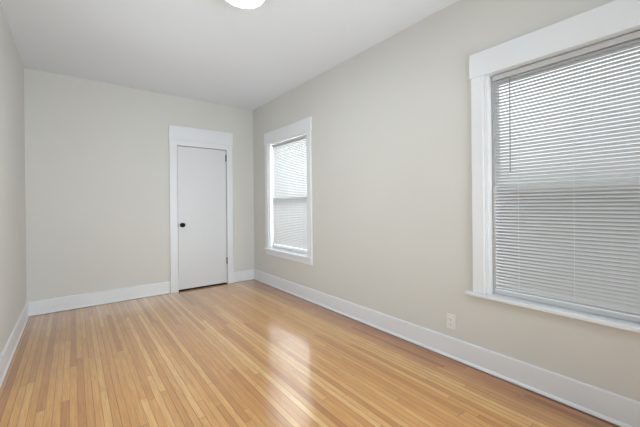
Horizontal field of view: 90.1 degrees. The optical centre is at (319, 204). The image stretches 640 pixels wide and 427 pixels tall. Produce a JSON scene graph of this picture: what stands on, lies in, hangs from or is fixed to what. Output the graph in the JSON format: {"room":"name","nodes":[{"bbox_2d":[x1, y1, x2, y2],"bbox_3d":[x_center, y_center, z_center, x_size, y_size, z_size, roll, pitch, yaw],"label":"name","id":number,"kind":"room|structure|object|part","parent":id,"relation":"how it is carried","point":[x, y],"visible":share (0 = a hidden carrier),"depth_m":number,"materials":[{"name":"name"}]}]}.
{"room":"empty bedroom","nodes":[
{"label":"empty bedroom","id":0,"kind":"room"},
{"bbox_2d":[0,2,26,354],"bbox_3d":[-1.903,-0.116,1.149,0.770,2.800,5.724,-1,0,-38],"label":"wall","id":1,"kind":"structure","parent":0,"point":[13,300],"depth_m":2.71,"materials":[{"name":"beige paint"}]},
{"bbox_2d":[0,302,28,387],"bbox_3d":[-1.569,1.138,1.384,0.023,0.157,5.359,-1,0,-38],"label":"baseboard","id":2,"kind":"structure","parent":1,"relation":"attached to","point":[7,354],"depth_m":2.60,"materials":[{"name":"white paint"}]},
{"bbox_2d":[24,68,254,301],"bbox_3d":[-2.221,-0.148,4.431,2.739,2.740,0.200,-1,0,-38],"label":"wall","id":3,"kind":"structure","parent":0,"point":[97,196],"depth_m":3.97,"materials":[{"name":"beige paint"}]},
{"bbox_2d":[26,269,254,315],"bbox_3d":[-2.140,1.139,4.345,2.739,0.157,0.023,-1,0,-38],"label":"baseboard","id":4,"kind":"structure","parent":3,"relation":"attached to","point":[45,306],"depth_m":3.93,"materials":[{"name":"white paint"}]},
{"bbox_2d":[168,125,233,292],"bbox_3d":[-1.735,0.058,4.710,0.920,2.318,0.101,-1,0,-38],"label":"trim","id":5,"kind":"structure","parent":3,"relation":"attached to","point":[177,135],"depth_m":4.55,"materials":[{"name":"white paint"}]},
{"bbox_3d":[-2.032,0.058,4.437,0.101,1.925,0.020,-1,0,-38],"label":"casing","id":6,"kind":"part","parent":5,"relation":"part of","materials":[{"name":"white paint"}]},
{"bbox_3d":[-1.724,-1.005,4.680,0.920,0.193,0.023,-1,0,-38],"label":"head casing","id":7,"kind":"part","parent":5,"relation":"part of","materials":[{"name":"white paint"}]},
{"bbox_3d":[-1.391,0.051,4.932,0.091,1.925,0.020,-1,0,-38],"label":"casing","id":8,"kind":"part","parent":5,"relation":"part of","materials":[{"name":"white paint"}]},
{"bbox_2d":[177,146,227,289],"bbox_3d":[-1.705,0.184,4.684,0.712,2.023,0.102,-1,0,-38],"label":"door","id":9,"kind":"structure","parent":3,"relation":"in","point":[201,172],"depth_m":4.68,"materials":[{"name":"white paint"}]},
{"bbox_2d":[179,283,226,290],"bbox_3d":[-1.741,1.215,4.744,0.706,0.004,0.119,-1,0,-38],"label":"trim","id":10,"kind":"structure","parent":3,"relation":"attached to","point":[219,283],"depth_m":4.71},
{"bbox_2d":[0,0,457,109],"bbox_3d":[-0.529,-1.572,2.220,3.079,0.080,5.724,-1,0,-38],"label":"ceiling","id":11,"kind":"structure","parent":0,"point":[221,52],"depth_m":2.94,"materials":[{"name":"white paint"}]},
{"bbox_2d":[226,0,264,8],"bbox_3d":[-0.532,-1.493,2.227,0.300,0.078,0.300,-1,0,-38],"label":"ceiling light","id":12,"kind":"object","parent":11,"relation":"attached to","point":[246,4],"visible":1,"depth_m":2.31,"materials":[{"name":"white glass"}]},
{"bbox_2d":[228,0,262,6],"bbox_3d":[-0.532,-1.462,2.227,0.276,0.018,0.276,-1,0,-38],"label":"diffuser","id":13,"kind":"object","parent":12,"relation":"attached to","point":[238,3],"depth_m":2.31,"materials":[{"name":"white glass"}]},
{"bbox_2d":[0,279,619,426],"bbox_3d":[-0.500,1.238,2.224,3.079,0.060,5.724,-1,0,-38],"label":"floor","id":14,"kind":"structure","parent":0,"point":[249,353],"depth_m":2.29,"materials":[{"name":"brown wood"}]},
{"bbox_2d":[253,0,639,401],"bbox_3d":[0.637,-0.175,3.111,0.170,2.740,5.724,-1,0,-38],"label":"wall","id":15,"kind":"structure","parent":0,"point":[391,135],"depth_m":2.72,"materials":[{"name":"beige paint"}]},
{"bbox_2d":[264,117,312,264],"bbox_3d":[-0.394,-0.165,4.435,0.242,1.819,1.196,-1,0,-38],"label":"window","id":16,"kind":"structure","parent":15,"relation":"in","point":[304,126],"depth_m":4.37,"materials":[{"name":"white paint"}]},
{"bbox_3d":[-0.798,-0.123,4.812,0.022,1.551,0.082,-1,0,-38],"label":"casing","id":17,"kind":"part","parent":16,"relation":"part of","materials":[{"name":"white paint"}]},
{"bbox_3d":[-0.377,-0.115,4.448,0.200,1.580,1.016,-1,0,-38],"label":"frame","id":18,"kind":"part","parent":16,"relation":"part of","materials":[{"name":"white paint"}]},
{"bbox_3d":[-0.474,-0.987,4.378,0.025,0.172,1.196,-1,0,-38],"label":"head casing","id":19,"kind":"part","parent":16,"relation":"part of","materials":[{"name":"white paint"}]},
{"bbox_3d":[-0.441,0.661,4.394,0.102,0.024,1.186,-1,0,-38],"label":"sill","id":20,"kind":"part","parent":16,"relation":"part of","materials":[{"name":"white paint"}]},
{"bbox_2d":[272,135,306,252],"bbox_3d":[-0.424,-0.138,4.412,0.025,1.509,0.916,-1,0,-38],"label":"window blind","id":21,"kind":"object","parent":16,"relation":"attached to","point":[289,171],"visible":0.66,"depth_m":4.38,"materials":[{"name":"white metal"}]},
{"bbox_3d":[-0.416,0.609,4.413,0.025,0.014,0.904,-1,0,-38],"label":"rail","id":22,"kind":"part","parent":21,"relation":"part of","materials":[{"name":"white paint"}]},
{"bbox_3d":[-0.390,0.266,4.436,0.034,0.763,0.988,-1,0,-38],"label":"sash","id":23,"kind":"part","parent":16,"relation":"part of","materials":[{"name":"white paint"}]},
{"bbox_3d":[-0.131,-0.129,3.948,0.022,1.551,0.082,-1,0,-38],"label":"casing","id":24,"kind":"part","parent":16,"relation":"part of","materials":[{"name":"white paint"}]},
{"bbox_2d":[254,269,639,426],"bbox_3d":[0.581,1.114,3.044,0.023,0.157,5.359,-1,0,-38],"label":"baseboard","id":25,"kind":"structure","parent":15,"relation":"attached to","point":[619,410],"depth_m":2.23,"materials":[{"name":"white paint"}]},
{"bbox_2d":[447,313,454,329],"bbox_3d":[1.018,0.910,2.487,0.008,0.116,0.072,-1,0,-38],"label":"wall outlet","id":26,"kind":"object","parent":15,"relation":"attached to","point":[450,318],"visible":1,"depth_m":2.48,"materials":[{"name":"white plastic"}]},
{"bbox_2d":[465,0,639,332],"bbox_3d":[1.544,-0.209,1.926,0.242,1.761,1.272,-1,0,-38],"label":"window","id":27,"kind":"structure","parent":15,"relation":"in","point":[617,18],"depth_m":2.14,"materials":[{"name":"white paint"}]},
{"bbox_3d":[1.141,-0.139,2.302,0.022,1.551,0.082,-1,0,-38],"label":"casing","id":28,"kind":"part","parent":27,"relation":"part of","materials":[{"name":"white paint"}]},
{"bbox_3d":[1.497,0.646,1.884,0.102,0.024,1.272,-1,0,-38],"label":"sill","id":29,"kind":"part","parent":27,"relation":"part of","materials":[{"name":"white paint"}]},
{"bbox_3d":[1.464,-1.003,1.869,0.025,0.172,1.194,-1,0,-38],"label":"head casing","id":30,"kind":"part","parent":27,"relation":"part of","materials":[{"name":"white paint"}]},
{"bbox_3d":[1.549,0.251,1.926,0.034,0.763,0.986,-1,0,-38],"label":"sash","id":31,"kind":"part","parent":27,"relation":"part of","materials":[{"name":"white paint"}]},
{"bbox_2d":[493,31,639,317],"bbox_3d":[1.508,-0.154,1.897,0.042,1.509,0.914,-1,0,-38],"label":"window blind","id":32,"kind":"object","parent":27,"relation":"attached to","point":[581,274],"visible":1,"depth_m":1.91,"materials":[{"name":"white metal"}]},
{"bbox_3d":[1.332,-0.144,2.139,0.022,1.473,0.001,-1,0,-38],"label":"ladder cord","id":33,"kind":"part","parent":32,"relation":"part of","materials":[{"name":"white fabric"}]},
{"bbox_3d":[1.522,0.594,1.904,0.025,0.014,0.902,-1,0,-38],"label":"rail","id":34,"kind":"part","parent":32,"relation":"part of","materials":[{"name":"white paint"}]},
{"bbox_3d":[1.515,-0.145,1.903,0.022,1.473,0.001,-1,0,-38],"label":"ladder cord","id":35,"kind":"part","parent":32,"relation":"part of","materials":[{"name":"white fabric"}]},
{"bbox_3d":[1.577,-0.491,1.953,0.034,0.852,0.986,-1,0,-38],"label":"sash","id":36,"kind":"part","parent":27,"relation":"part of","materials":[{"name":"white paint"}]}
]}

